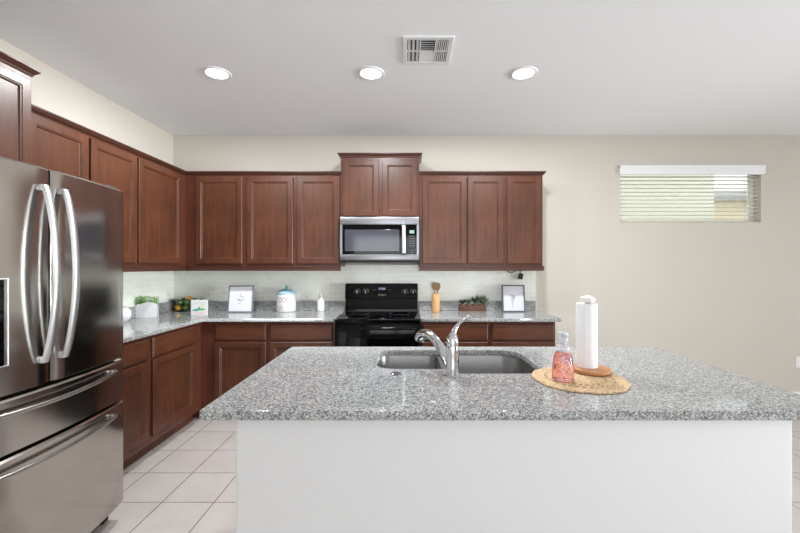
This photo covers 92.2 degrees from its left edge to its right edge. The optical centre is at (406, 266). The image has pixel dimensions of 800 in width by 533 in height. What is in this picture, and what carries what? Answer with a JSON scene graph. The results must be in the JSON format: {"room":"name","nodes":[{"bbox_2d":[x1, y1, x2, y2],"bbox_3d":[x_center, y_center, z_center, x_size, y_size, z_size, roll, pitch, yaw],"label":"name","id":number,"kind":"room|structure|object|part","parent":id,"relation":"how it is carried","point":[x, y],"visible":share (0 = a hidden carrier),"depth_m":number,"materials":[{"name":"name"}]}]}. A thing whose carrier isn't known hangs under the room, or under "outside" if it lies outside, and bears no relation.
{"room":"kitchen","nodes":[
{"label":"kitchen","id":0,"kind":"room"},
{"bbox_2d":[0,38,172,164],"bbox_3d":[-2.512,-0.004,-0.238,0.140,2.743,8.523,0,0,0],"label":"wall","id":1,"kind":"structure","parent":0,"point":[53,91],"depth_m":2.97,"materials":[{"name":"beige paint"}]},
{"bbox_2d":[0,50,41,163],"bbox_3d":[-2.250,-0.780,1.656,0.382,0.634,1.032,0,0,0],"label":"upper cabinet","id":2,"kind":"object","parent":1,"relation":"attached to","point":[15,75],"visible":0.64,"depth_m":2.05,"materials":[{"name":"brown wood"}]},
{"bbox_3d":[-2.079,-0.752,1.893,0.019,0.554,0.455,0,0,0],"label":"door","id":3,"kind":"part","parent":2,"relation":"part of","materials":[{"name":"brown wood"}]},
{"bbox_3d":[-2.099,-0.760,1.656,0.019,0.594,0.971,0,0,0],"label":"frame","id":4,"kind":"part","parent":2,"relation":"part of","materials":[{"name":"brown wood"}]},
{"bbox_3d":[-2.250,-1.077,1.656,0.382,0.040,1.032,0,0,0],"label":"crown moulding","id":5,"kind":"part","parent":2,"relation":"part of","materials":[{"name":"brown wood"}]},
{"bbox_2d":[31,104,90,179],"bbox_3d":[-2.281,-0.443,2.365,0.320,0.960,0.445,0,0,0],"label":"upper cabinet","id":6,"kind":"object","parent":1,"relation":"attached to","point":[58,143],"visible":0.15,"depth_m":2.36,"materials":[{"name":"brown wood"}]},
{"bbox_3d":[-2.156,-0.446,2.365,0.019,0.882,0.444,0,0,0],"label":"frame","id":7,"kind":"part","parent":6,"relation":"part of","materials":[{"name":"brown wood"}]},
{"bbox_3d":[-2.281,-0.905,2.365,0.320,0.036,0.445,0,0,0],"label":"crown moulding","id":8,"kind":"part","parent":6,"relation":"part of","materials":[{"name":"brown wood"}]},
{"bbox_2d":[88,130,138,271],"bbox_3d":[-2.281,-0.443,2.820,0.320,0.960,0.464,0,0,0],"label":"upper cabinet","id":9,"kind":"object","parent":1,"relation":"attached to","point":[112,162],"visible":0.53,"depth_m":2.90,"materials":[{"name":"brown wood"}]},
{"bbox_3d":[-2.281,-0.905,2.820,0.320,0.036,0.464,0,0,0],"label":"crown moulding","id":10,"kind":"part","parent":9,"relation":"part of","materials":[{"name":"brown wood"}]},
{"bbox_3d":[-2.144,0.014,2.820,0.026,0.046,0.464,0,0,0],"label":"light rail","id":11,"kind":"part","parent":9,"relation":"part of","materials":[{"name":"brown wood"}]},
{"bbox_2d":[123,271,173,306],"bbox_3d":[-2.438,0.272,3.057,0.009,0.590,1.914,0,0,0],"label":"backsplash","id":12,"kind":"structure","parent":1,"relation":"attached to","point":[160,284],"depth_m":3.61,"materials":[{"name":"white tile"}]},
{"bbox_2d":[128,301,173,318],"bbox_3d":[-2.422,0.402,3.046,0.020,0.100,1.892,0,0,0],"label":"backsplash","id":13,"kind":"structure","parent":1,"relation":"attached to","point":[164,306],"depth_m":3.81,"materials":[{"name":"white tile"}]},
{"bbox_2d":[136,151,185,271],"bbox_3d":[-2.281,-0.443,3.390,0.320,0.960,0.676,0,0,0],"label":"upper cabinet","id":14,"kind":"object","parent":1,"relation":"attached to","point":[160,184],"visible":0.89,"depth_m":3.34,"materials":[{"name":"brown wood"}]},
{"bbox_3d":[-2.144,0.014,3.390,0.026,0.046,0.676,0,0,0],"label":"light rail","id":15,"kind":"part","parent":14,"relation":"part of","materials":[{"name":"brown wood"}]},
{"bbox_3d":[-2.281,-0.905,3.390,0.320,0.036,0.676,0,0,0],"label":"crown moulding","id":16,"kind":"part","parent":14,"relation":"part of","materials":[{"name":"brown wood"}]},
{"bbox_2d":[185,174,186,270],"bbox_3d":[-2.285,-0.441,3.875,0.312,0.952,0.294,0,0,0],"label":"filler strip","id":17,"kind":"object","parent":1,"relation":"attached to","point":[186,174],"visible":0.14,"depth_m":3.73,"materials":[{"name":"brown wood"}]},
{"bbox_2d":[0,0,799,134],"bbox_3d":[2.779,-1.426,-0.238,10.722,0.100,8.803,0,0,0],"label":"ceiling","id":18,"kind":"structure","parent":0,"point":[604,67],"depth_m":2.56,"materials":[{"name":"white paint"}]},
{"bbox_2d":[202,66,231,79],"bbox_3d":[-1.348,-1.371,2.731,0.192,0.010,0.192,0,0,0],"label":"recessed light","id":19,"kind":"object","parent":18,"relation":"in","point":[214,72],"visible":1,"depth_m":2.72,"materials":[{"name":"white plastic"}]},
{"bbox_2d":[357,66,384,79],"bbox_3d":[-0.255,-1.371,2.731,0.192,0.010,0.192,0,0,0],"label":"recessed light","id":20,"kind":"object","parent":18,"relation":"in","point":[366,72],"visible":1,"depth_m":2.72,"materials":[{"name":"white plastic"}]},
{"bbox_2d":[402,36,454,63],"bbox_3d":[0.128,-1.371,2.444,0.310,0.011,0.310,0,0,0],"label":"ceiling vent","id":21,"kind":"object","parent":18,"relation":"in","point":[416,49],"visible":1,"depth_m":2.43,"materials":[{"name":"white plastic"}]},
{"bbox_2d":[510,66,537,79],"bbox_3d":[0.826,-1.371,2.731,0.192,0.010,0.192,0,0,0],"label":"recessed light","id":22,"kind":"object","parent":18,"relation":"in","point":[524,72],"visible":1,"depth_m":2.72,"materials":[{"name":"white plastic"}]},
{"bbox_2d":[91,417,799,532],"bbox_3d":[2.779,1.417,-0.238,10.722,0.100,8.803,0,0,0],"label":"floor","id":23,"kind":"structure","parent":0,"point":[186,483],"depth_m":2.41,"materials":[{"name":"tile"}]},
{"bbox_2d":[0,156,122,532],"bbox_3d":[-1.920,0.469,1.632,0.984,1.795,0.936,0,0,0],"label":"refrigerator","id":24,"kind":"object","parent":23,"relation":"on","point":[61,234],"visible":1,"depth_m":1.65,"materials":[{"name":"grey metal"}]},
{"bbox_3d":[-1.551,0.038,1.393,0.098,0.902,0.457,0,0,0],"label":"door","id":25,"kind":"part","parent":24,"relation":"part of","materials":[{"name":"silver metal"}]},
{"bbox_3d":[-1.468,0.027,1.580,0.078,0.730,0.025,0,0,0],"label":"handle","id":26,"kind":"part","parent":24,"relation":"part of","materials":[{"name":"silver metal"}]},
{"bbox_3d":[-1.492,0.771,1.632,0.069,0.031,0.724,0,0,0],"label":"handle","id":27,"kind":"part","parent":24,"relation":"part of","materials":[{"name":"silver metal"}]},
{"bbox_3d":[-1.492,0.545,1.632,0.069,0.031,0.724,0,0,0],"label":"handle","id":28,"kind":"part","parent":24,"relation":"part of","materials":[{"name":"silver metal"}]},
{"bbox_3d":[-1.551,1.001,1.632,0.098,0.548,0.936,0,0,0],"label":"drawer","id":29,"kind":"part","parent":24,"relation":"part of","materials":[{"name":"silver metal"}]},
{"bbox_3d":[-1.551,0.608,1.632,0.098,0.214,0.936,0,0,0],"label":"drawer","id":30,"kind":"part","parent":24,"relation":"part of","materials":[{"name":"silver metal"}]},
{"bbox_3d":[-1.467,0.027,1.672,0.078,0.730,0.025,0,0,0],"label":"handle","id":31,"kind":"part","parent":24,"relation":"part of","materials":[{"name":"silver metal"}]},
{"bbox_3d":[-1.551,0.038,1.865,0.098,0.902,0.471,0,0,0],"label":"door","id":32,"kind":"part","parent":24,"relation":"part of","materials":[{"name":"silver metal"}]},
{"bbox_2d":[119,337,147,469],"bbox_3d":[-2.130,0.926,2.424,0.622,0.882,0.623,0,0,0],"label":"base cabinet","id":33,"kind":"object","parent":23,"relation":"on","point":[135,352],"visible":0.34,"depth_m":2.60,"materials":[{"name":"brown wood"}]},
{"bbox_3d":[-1.828,0.579,2.427,0.020,0.147,0.570,0,0,0],"label":"drawer","id":34,"kind":"part","parent":33,"relation":"part of","materials":[{"name":"brown wood"}]},
{"bbox_3d":[-1.829,0.940,2.427,0.019,0.545,0.570,0,0,0],"label":"door","id":35,"kind":"part","parent":33,"relation":"part of","materials":[{"name":"brown wood"}]},
{"bbox_2d":[138,322,200,458],"bbox_3d":[-2.130,0.926,3.085,0.622,0.882,0.697,0,0,0],"label":"base cabinet","id":36,"kind":"object","parent":23,"relation":"on","point":[174,356],"visible":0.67,"depth_m":3.01,"materials":[{"name":"brown wood"}]},
{"bbox_3d":[-1.828,0.579,3.036,0.020,0.147,0.550,0,0,0],"label":"drawer","id":37,"kind":"part","parent":36,"relation":"part of","materials":[{"name":"brown wood"}]},
{"bbox_3d":[-1.829,0.940,3.036,0.019,0.545,0.550,0,0,0],"label":"door","id":38,"kind":"part","parent":36,"relation":"part of","materials":[{"name":"brown wood"}]},
{"bbox_2d":[192,322,205,416],"bbox_3d":[-2.116,0.926,3.728,0.650,0.882,0.588,0,0,0],"label":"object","id":39,"kind":"object","parent":23,"relation":"on","point":[203,324],"visible":0.08,"depth_m":3.43,"materials":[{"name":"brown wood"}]},
{"bbox_2d":[123,311,344,342],"bbox_3d":[-1.538,0.468,3.057,1.789,0.030,1.913,0,0,0],"label":"countertop","id":40,"kind":"structure","parent":39,"relation":"on","point":[134,328],"depth_m":3.39,"materials":[{"name":"stone"}]},
{"bbox_2d":[123,306,131,321],"bbox_3d":[-2.343,0.390,3.171,0.126,0.126,0.126,0,0,0],"label":"ceramic vase","id":41,"kind":"object","parent":40,"relation":"on","point":[127,313],"visible":0.52,"depth_m":3.15,"materials":[{"name":"white ceramic"}]},
{"bbox_2d":[134,295,158,317],"bbox_3d":[-2.370,0.357,3.497,0.217,0.192,0.146,0,0,-24],"label":"planter box","id":42,"kind":"object","parent":40,"relation":"on","point":[147,308],"visible":1,"depth_m":3.46,"materials":[{"name":"white ceramic"}]},
{"bbox_3d":[-2.365,0.383,3.504,0.175,0.140,0.110,0,0,-24],"label":"planter","id":43,"kind":"part","parent":42,"relation":"part of","materials":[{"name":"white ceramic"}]},
{"bbox_2d":[170,298,202,311],"bbox_3d":[-2.282,0.389,3.984,0.288,0.129,0.288,0,0,-35],"label":"wire fruit basket","id":44,"kind":"object","parent":40,"relation":"on","point":[201,298],"visible":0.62,"depth_m":3.90,"materials":[{"name":"black plastic"}]},
{"bbox_2d":[182,305,188,310],"bbox_3d":[-2.260,0.416,3.926,0.064,0.060,0.063,0,0,-33],"label":"lime","id":45,"kind":"object","parent":44,"relation":"in","point":[185,307],"visible":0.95,"depth_m":3.90,"materials":[{"name":"green food"}]},
{"bbox_2d":[191,300,207,314],"bbox_3d":[-1.946,0.380,3.611,0.148,0.146,0.019,0,0,-4],"label":"sign","id":46,"kind":"object","parent":40,"relation":"on","point":[198,307],"visible":1,"depth_m":3.60,"materials":[{"name":"white paper"}]},
{"bbox_2d":[227,285,253,312],"bbox_3d":[-1.662,0.319,3.873,0.251,0.269,0.095,0,0,0],"label":"picture frame","id":47,"kind":"object","parent":40,"relation":"on","point":[240,297],"visible":1,"depth_m":3.85,"materials":[{"name":"white paper"}]},
{"bbox_2d":[276,286,295,311],"bbox_3d":[-1.235,0.322,3.943,0.198,0.261,0.198,0,0,0],"label":"cookie jar","id":48,"kind":"object","parent":40,"relation":"on","point":[286,298],"visible":0.99,"depth_m":3.87,"materials":[{"name":"white ceramic"}]},
{"bbox_3d":[-1.235,0.248,3.943,0.194,0.045,0.194,0,0,0],"label":"lid","id":49,"kind":"part","parent":48,"relation":"part of","materials":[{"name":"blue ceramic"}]},
{"bbox_2d":[317,290,323,311],"bbox_3d":[-0.885,0.346,3.949,0.074,0.213,0.074,0,0,0],"label":"ceramic bottle","id":50,"kind":"object","parent":40,"relation":"on","point":[320,301],"visible":0.99,"depth_m":3.92,"materials":[{"name":"white ceramic"}]},
{"bbox_2d":[206,322,267,405],"bbox_3d":[-1.514,0.926,3.718,0.552,0.882,0.608,0,0,0],"label":"base cabinet","id":51,"kind":"object","parent":23,"relation":"on","point":[235,351],"visible":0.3,"depth_m":3.43,"materials":[{"name":"brown wood"}]},
{"bbox_3d":[-1.482,0.579,3.424,0.454,0.147,0.020,0,0,0],"label":"drawer","id":52,"kind":"part","parent":51,"relation":"part of","materials":[{"name":"brown wood"}]},
{"bbox_3d":[-1.482,0.940,3.425,0.454,0.545,0.019,0,0,0],"label":"door","id":53,"kind":"part","parent":51,"relation":"part of","materials":[{"name":"brown wood"}]},
{"bbox_2d":[268,321,334,362],"bbox_3d":[-0.939,0.926,3.718,0.595,0.882,0.608,0,0,0],"label":"base cabinet","id":54,"kind":"object","parent":23,"relation":"on","point":[282,336],"visible":0.25,"depth_m":3.42,"materials":[{"name":"brown wood"}]},
{"bbox_3d":[-0.941,0.579,3.424,0.559,0.147,0.020,0,0,0],"label":"drawer","id":55,"kind":"part","parent":54,"relation":"part of","materials":[{"name":"brown wood"}]},
{"bbox_3d":[-0.941,0.940,3.425,0.559,0.545,0.019,0,0,0],"label":"door","id":56,"kind":"part","parent":54,"relation":"part of","materials":[{"name":"brown wood"}]},
{"bbox_2d":[334,283,420,346],"bbox_3d":[-0.260,0.768,3.653,0.758,1.198,0.684,0,0,0],"label":"range","id":57,"kind":"object","parent":23,"relation":"on","point":[375,314],"visible":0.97,"depth_m":3.45,"materials":[{"name":"black metal"}]},
{"bbox_3d":[-0.260,0.536,3.342,0.714,0.031,0.063,0,0,0],"label":"oven handle","id":58,"kind":"part","parent":57,"relation":"part of","materials":[{"name":"black metal"}]},
{"bbox_3d":[-0.260,0.812,3.397,0.746,0.620,0.045,0,0,0],"label":"oven door","id":59,"kind":"part","parent":57,"relation":"part of","materials":[{"name":"black metal"}]},
{"bbox_3d":[-0.260,0.815,3.376,0.530,0.385,0.007,0,0,0],"label":"door glass","id":60,"kind":"part","parent":57,"relation":"part of","materials":[{"name":"black glass"}]},
{"bbox_2d":[334,311,420,320],"bbox_3d":[-0.260,0.463,3.649,0.758,0.021,0.572,0,0,0],"label":"cooktop","id":61,"kind":"object","parent":57,"relation":"in","point":[347,315],"depth_m":3.52,"materials":[{"name":"black glass"}]},
{"bbox_3d":[-0.260,0.245,3.955,0.740,0.152,0.070,0,0,0],"label":"control panel","id":62,"kind":"part","parent":57,"relation":"part of","materials":[{"name":"black plastic"}]},
{"bbox_2d":[420,321,489,346],"bbox_3d":[0.429,0.926,3.718,0.616,0.882,0.608,0,0,0],"label":"base cabinet","id":63,"kind":"object","parent":23,"relation":"on","point":[469,334],"visible":0.2,"depth_m":3.41,"materials":[{"name":"brown wood"}]},
{"bbox_3d":[0.430,0.579,3.424,0.584,0.147,0.020,0,0,0],"label":"drawer","id":64,"kind":"part","parent":63,"relation":"part of","materials":[{"name":"brown wood"}]},
{"bbox_3d":[0.430,0.940,3.425,0.584,0.545,0.019,0,0,0],"label":"door","id":65,"kind":"part","parent":63,"relation":"part of","materials":[{"name":"brown wood"}]},
{"bbox_2d":[236,355,791,532],"bbox_3d":[0.347,0.925,1.711,1.808,0.884,0.932,0,0,0],"label":"kitchen island","id":66,"kind":"object","parent":23,"relation":"on","point":[293,476],"visible":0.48,"depth_m":1.25,"materials":[{"name":"white paint"}]},
{"bbox_2d":[199,347,799,419],"bbox_3d":[0.371,0.468,1.702,2.057,0.030,0.985,0,0,0],"label":"island countertop","id":67,"kind":"structure","parent":66,"relation":"on","point":[301,383],"depth_m":1.39,"materials":[{"name":"stone"}]},
{"bbox_2d":[391,372,400,375],"bbox_3d":[-0.047,0.450,1.628,0.044,0.006,0.044,0,0,0],"label":"cover","id":68,"kind":"object","parent":67,"relation":"on","point":[392,373],"visible":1,"depth_m":1.62,"materials":[{"name":"silver metal"}]},
{"bbox_2d":[415,314,471,377],"bbox_3d":[0.126,0.327,1.715,0.122,0.253,0.318,0,0,-42],"label":"kitchen faucet","id":69,"kind":"object","parent":67,"relation":"on","point":[449,354],"visible":1,"depth_m":1.59,"materials":[{"name":"silver metal"}]},
{"bbox_3d":[0.137,0.358,1.692,0.046,0.141,0.215,0,0,-28],"label":"spout","id":70,"kind":"part","parent":69,"relation":"part of","materials":[{"name":"silver metal"}]},
{"bbox_3d":[0.225,0.246,1.618,0.108,0.093,0.025,0,0,-26],"label":"lever","id":71,"kind":"part","parent":69,"relation":"part of","materials":[{"name":"silver metal"}]},
{"bbox_2d":[378,355,534,373],"bbox_3d":[0.230,0.599,1.874,0.788,0.230,0.516,0,0,0],"label":"sink","id":72,"kind":"object","parent":67,"relation":"in","point":[468,364],"visible":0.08,"depth_m":2.11,"materials":[{"name":"silver metal"}]},
{"bbox_3d":[0.009,0.584,1.911,0.345,0.200,0.441,0,0,0],"label":"bowl","id":73,"kind":"part","parent":72,"relation":"part of","materials":[{"name":"silver metal"}]},
{"bbox_3d":[0.402,0.599,1.874,0.444,0.230,0.516,0,0,0],"label":"bowl","id":74,"kind":"part","parent":72,"relation":"part of","materials":[{"name":"silver metal"}]},
{"bbox_2d":[531,367,630,394],"bbox_3d":[0.692,0.448,1.545,0.364,0.010,0.363,0,0,0],"label":"woven placemat","id":75,"kind":"object","parent":67,"relation":"on","point":[612,383],"visible":0.66,"depth_m":1.47,"materials":[{"name":"wicker"}]},
{"bbox_2d":[552,332,573,381],"bbox_3d":[0.614,0.350,1.514,0.084,0.188,0.073,0,0,0],"label":"soap dispenser","id":76,"kind":"object","parent":75,"relation":"on","point":[562,366],"visible":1,"depth_m":1.49,"materials":[{"name":"pink glass"}]},
{"bbox_2d":[574,295,611,375],"bbox_3d":[0.782,0.282,1.636,0.158,0.324,0.158,0,0,0],"label":"paper towel holder","id":77,"kind":"object","parent":75,"relation":"on","point":[602,370],"visible":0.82,"depth_m":1.60,"materials":[{"name":"brown wood"}]},
{"bbox_2d":[576,302,597,368],"bbox_3d":[0.769,0.290,1.649,0.085,0.269,0.084,0,0,0],"label":"paper towel roll","id":78,"kind":"object","parent":77,"relation":"on","point":[586,314],"visible":0.97,"depth_m":1.61,"materials":[{"name":"white paper"}]},
{"bbox_3d":[0.774,0.138,1.648,0.062,0.034,0.056,0,0,0],"label":"stone knob","id":79,"kind":"part","parent":77,"relation":"part of","materials":[{"name":"white stone"}]},
{"bbox_3d":[0.347,0.925,1.702,1.808,0.884,0.915,0,0,0],"label":"panel","id":80,"kind":"part","parent":66,"relation":"part of","materials":[{"name":"white paint"}]},
{"bbox_2d":[490,322,554,346],"bbox_3d":[1.030,0.926,3.718,0.583,0.882,0.608,0,0,0],"label":"base cabinet","id":81,"kind":"object","parent":23,"relation":"on","point":[502,334],"visible":0.18,"depth_m":3.41,"materials":[{"name":"brown wood"}]},
{"bbox_2d":[419,310,561,321],"bbox_3d":[0.744,0.468,3.703,1.241,0.030,0.621,0,0,0],"label":"countertop","id":82,"kind":"structure","parent":81,"relation":"on","point":[425,316],"depth_m":3.52,"materials":[{"name":"stone"}]},
{"bbox_2d":[432,293,439,312],"bbox_3d":[0.291,0.360,3.868,0.082,0.185,0.082,0,0,0],"label":"utensil holder","id":83,"kind":"object","parent":82,"relation":"on","point":[435,297],"visible":0.98,"depth_m":3.83,"materials":[{"name":"brown wood"}]},
{"bbox_2d":[431,282,436,293],"bbox_3d":[0.272,0.296,3.865,0.054,0.292,0.017,0,0,0],"label":"wooden spoon","id":84,"kind":"object","parent":83,"relation":"in","point":[434,285],"visible":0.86,"depth_m":3.86,"materials":[{"name":"brown wood"}]},
{"bbox_2d":[459,305,485,310],"bbox_3d":[0.673,0.424,4.001,0.276,0.058,0.110,0,0,0],"label":"wooden crate","id":85,"kind":"object","parent":82,"relation":"on","point":[484,306],"visible":0.77,"depth_m":3.95,"materials":[{"name":"brown wood"}]},
{"bbox_2d":[459,300,465,308],"bbox_3d":[0.579,0.390,4.001,0.092,0.112,0.085,0,0,0],"label":"potted succulent","id":86,"kind":"object","parent":85,"relation":"in","point":[462,302],"visible":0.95,"depth_m":3.98,"materials":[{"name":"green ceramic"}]},
{"bbox_2d":[465,299,472,308],"bbox_3d":[0.640,0.387,3.997,0.088,0.119,0.080,0,0,-17],"label":"potted succulent","id":87,"kind":"object","parent":85,"relation":"in","point":[468,301],"visible":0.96,"depth_m":3.98,"materials":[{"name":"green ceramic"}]},
{"bbox_2d":[471,296,478,308],"bbox_3d":[0.708,0.375,4.004,0.083,0.144,0.083,0,0,0],"label":"potted succulent","id":88,"kind":"object","parent":85,"relation":"in","point":[476,299],"visible":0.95,"depth_m":3.98,"materials":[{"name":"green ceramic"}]},
{"bbox_2d":[476,296,486,308],"bbox_3d":[0.777,0.368,4.008,0.147,0.156,0.128,0,0,26],"label":"potted succulent","id":89,"kind":"object","parent":85,"relation":"in","point":[482,298],"visible":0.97,"depth_m":3.98,"materials":[{"name":"green plant"}]},
{"bbox_2d":[501,285,525,311],"bbox_3d":[1.077,0.318,3.916,0.232,0.272,0.095,0,0,0],"label":"picture frame","id":90,"kind":"object","parent":82,"relation":"on","point":[513,296],"visible":0.99,"depth_m":3.89,"materials":[{"name":"grey wood"}]},
{"bbox_3d":[1.031,0.579,3.424,0.554,0.147,0.020,0,0,0],"label":"drawer","id":91,"kind":"part","parent":81,"relation":"part of","materials":[{"name":"brown wood"}]},
{"bbox_3d":[1.031,0.940,3.425,0.554,0.545,0.019,0,0,0],"label":"door","id":92,"kind":"part","parent":81,"relation":"part of","materials":[{"name":"brown wood"}]},
{"bbox_2d":[173,135,799,391],"bbox_3d":[2.779,-0.004,4.093,10.722,2.743,0.140,0,0,0],"label":"wall","id":93,"kind":"structure","parent":0,"point":[725,296],"depth_m":4.02,"materials":[{"name":"beige paint"}]},
{"bbox_2d":[186,171,244,270],"bbox_3d":[-1.847,-0.443,3.862,0.561,0.960,0.320,0,0,0],"label":"upper cabinet","id":94,"kind":"object","parent":93,"relation":"attached to","point":[215,199],"visible":0.98,"depth_m":3.72,"materials":[{"name":"brown wood"}]},
{"bbox_3d":[-1.847,0.014,3.725,0.561,0.046,0.026,0,0,0],"label":"light rail","id":95,"kind":"part","parent":94,"relation":"part of","materials":[{"name":"brown wood"}]},
{"bbox_3d":[-1.847,-0.905,3.862,0.561,0.036,0.320,0,0,0],"label":"crown moulding","id":96,"kind":"part","parent":94,"relation":"part of","materials":[{"name":"brown wood"}]},
{"bbox_3d":[-1.813,-0.451,3.719,0.445,0.837,0.019,0,0,0],"label":"door","id":97,"kind":"part","parent":94,"relation":"part of","materials":[{"name":"brown wood"}]},
{"bbox_2d":[174,301,344,310],"bbox_3d":[-1.538,0.402,4.003,1.789,0.100,0.020,0,0,0],"label":"backsplash","id":98,"kind":"structure","parent":93,"relation":"attached to","point":[212,305],"depth_m":3.99,"materials":[{"name":"grey stone"}]},
{"bbox_2d":[244,171,295,270],"bbox_3d":[-1.323,-0.443,3.862,0.487,0.960,0.320,0,0,0],"label":"upper cabinet","id":99,"kind":"object","parent":93,"relation":"attached to","point":[270,196],"visible":0.95,"depth_m":3.72,"materials":[{"name":"brown wood"}]},
{"bbox_3d":[-1.323,-0.905,3.862,0.487,0.036,0.320,0,0,0],"label":"crown moulding","id":100,"kind":"part","parent":99,"relation":"part of","materials":[{"name":"brown wood"}]},
{"bbox_3d":[-1.323,0.014,3.725,0.487,0.046,0.026,0,0,0],"label":"light rail","id":101,"kind":"part","parent":99,"relation":"part of","materials":[{"name":"brown wood"}]},
{"bbox_2d":[295,171,344,270],"bbox_3d":[-0.861,-0.443,3.862,0.438,0.960,0.320,0,0,0],"label":"upper cabinet","id":102,"kind":"object","parent":93,"relation":"attached to","point":[318,193],"visible":0.97,"depth_m":3.72,"materials":[{"name":"brown wood"}]},
{"bbox_3d":[-0.861,0.014,3.725,0.438,0.046,0.026,0,0,0],"label":"light rail","id":103,"kind":"part","parent":102,"relation":"part of","materials":[{"name":"brown wood"}]},
{"bbox_3d":[-0.861,-0.905,3.862,0.438,0.036,0.320,0,0,0],"label":"crown moulding","id":104,"kind":"part","parent":102,"relation":"part of","materials":[{"name":"brown wood"}]},
{"bbox_2d":[174,265,535,311],"bbox_3d":[-0.548,0.272,4.019,3.787,0.590,0.009,0,0,0],"label":"backsplash","id":105,"kind":"structure","parent":93,"relation":"attached to","point":[207,285],"depth_m":4.01,"materials":[{"name":"white tile"}]},
{"bbox_2d":[337,153,421,216],"bbox_3d":[-0.261,-0.788,3.858,0.818,0.618,0.328,0,0,0],"label":"upper cabinet","id":106,"kind":"object","parent":93,"relation":"attached to","point":[372,184],"visible":0.91,"depth_m":3.72,"materials":[{"name":"brown wood"}]},
{"bbox_3d":[-0.446,-0.760,3.715,0.344,0.538,0.019,0,0,0],"label":"door","id":107,"kind":"part","parent":106,"relation":"part of","materials":[{"name":"brown wood"}]},
{"bbox_2d":[340,217,418,262],"bbox_3d":[-0.261,-0.260,3.814,0.750,0.430,0.397,0,0,0],"label":"microwave oven","id":108,"kind":"object","parent":106,"relation":"attached to","point":[362,239],"visible":1,"depth_m":3.65,"materials":[{"name":"silver metal"}]},
{"bbox_3d":[-0.337,-0.261,3.667,0.553,0.284,0.026,0,0,0],"label":"door glass","id":109,"kind":"part","parent":108,"relation":"part of","materials":[{"name":"black glass"}]},
{"bbox_3d":[-0.030,-0.260,3.636,0.034,0.266,0.040,0,0,0],"label":"door handle","id":110,"kind":"part","parent":108,"relation":"part of","materials":[{"name":"silver metal"}]},
{"bbox_3d":[0.016,-0.261,3.667,0.153,0.284,0.026,0,0,0],"label":"control panel","id":111,"kind":"part","parent":108,"relation":"part of","materials":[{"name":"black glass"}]},
{"bbox_3d":[-0.261,-1.077,3.858,0.818,0.040,0.328,0,0,0],"label":"crown moulding","id":112,"kind":"part","parent":106,"relation":"part of","materials":[{"name":"brown wood"}]},
{"bbox_3d":[-0.070,-0.760,3.715,0.336,0.538,0.019,0,0,0],"label":"door","id":113,"kind":"part","parent":106,"relation":"part of","materials":[{"name":"brown wood"}]},
{"bbox_2d":[419,171,467,270],"bbox_3d":[0.351,-0.443,3.862,0.463,0.960,0.320,0,0,0],"label":"upper cabinet","id":114,"kind":"object","parent":93,"relation":"attached to","point":[442,194],"visible":0.98,"depth_m":3.72,"materials":[{"name":"brown wood"}]},
{"bbox_3d":[0.351,0.014,3.725,0.463,0.046,0.026,0,0,0],"label":"light rail","id":115,"kind":"part","parent":114,"relation":"part of","materials":[{"name":"brown wood"}]},
{"bbox_3d":[0.351,-0.905,3.862,0.463,0.036,0.320,0,0,0],"label":"crown moulding","id":116,"kind":"part","parent":114,"relation":"part of","materials":[{"name":"brown wood"}]},
{"bbox_2d":[419,301,535,310],"bbox_3d":[0.730,0.402,4.003,1.213,0.100,0.020,0,0,0],"label":"backsplash","id":117,"kind":"structure","parent":93,"relation":"attached to","point":[423,305],"depth_m":3.99,"materials":[{"name":"grey stone"}]},
{"bbox_2d":[467,171,545,270],"bbox_3d":[0.961,-0.443,3.862,0.756,0.960,0.320,0,0,0],"label":"upper cabinet","id":118,"kind":"object","parent":93,"relation":"attached to","point":[505,208],"visible":0.96,"depth_m":3.72,"materials":[{"name":"brown wood"}]},
{"bbox_3d":[0.758,-0.451,3.719,0.341,0.837,0.019,0,0,0],"label":"door","id":119,"kind":"part","parent":118,"relation":"part of","materials":[{"name":"brown wood"}]},
{"bbox_3d":[0.954,0.014,3.867,0.742,0.046,0.310,0,0,0],"label":"light rail","id":120,"kind":"part","parent":118,"relation":"part of","materials":[{"name":"brown wood"}]},
{"bbox_3d":[0.961,-0.905,3.862,0.756,0.036,0.320,0,0,0],"label":"crown moulding","id":121,"kind":"part","parent":118,"relation":"part of","materials":[{"name":"brown wood"}]},
{"bbox_2d":[507,271,523,278],"bbox_3d":[1.120,0.078,3.992,0.177,0.102,0.036,0,0,0],"label":"power adapter","id":122,"kind":"object","parent":118,"relation":"hanging from","point":[520,276],"visible":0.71,"depth_m":3.98,"materials":[{"name":"black plastic"}]},
{"bbox_3d":[1.129,-0.451,3.719,0.326,0.837,0.019,0,0,0],"label":"door","id":123,"kind":"part","parent":118,"relation":"part of","materials":[{"name":"brown wood"}]},
{"bbox_2d":[620,175,752,220],"bbox_3d":[2.963,-0.749,4.136,1.474,0.568,0.045,0,0,0],"label":"window","id":124,"kind":"structure","parent":93,"relation":"in","point":[621,186],"depth_m":4.13,"materials":[{"name":"white paint"}]},
{"bbox_2d":[619,165,765,222],"bbox_3d":[2.971,-0.764,4.045,1.514,0.591,0.095,0,0,0],"label":"window blind","id":125,"kind":"object","parent":124,"relation":"attached to","point":[623,169],"visible":0.88,"depth_m":4.05,"materials":[{"name":"white plastic"}]},
{"bbox_3d":[2.961,-0.476,4.065,1.454,0.014,0.048,0,0,0],"label":"rail","id":126,"kind":"part","parent":125,"relation":"part of","materials":[{"name":"white plastic"}]},
{"bbox_2d":[796,356,799,367],"bbox_3d":[4.098,0.992,4.019,0.072,0.116,0.008,0,0,0],"label":"wall outlet","id":127,"kind":"object","parent":93,"relation":"attached to","point":[797,357],"visible":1,"depth_m":4.02,"materials":[{"name":"white plastic"}]},
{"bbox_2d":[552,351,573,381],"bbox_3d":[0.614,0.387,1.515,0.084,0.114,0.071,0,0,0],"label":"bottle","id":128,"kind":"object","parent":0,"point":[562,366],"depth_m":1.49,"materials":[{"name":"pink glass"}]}
]}

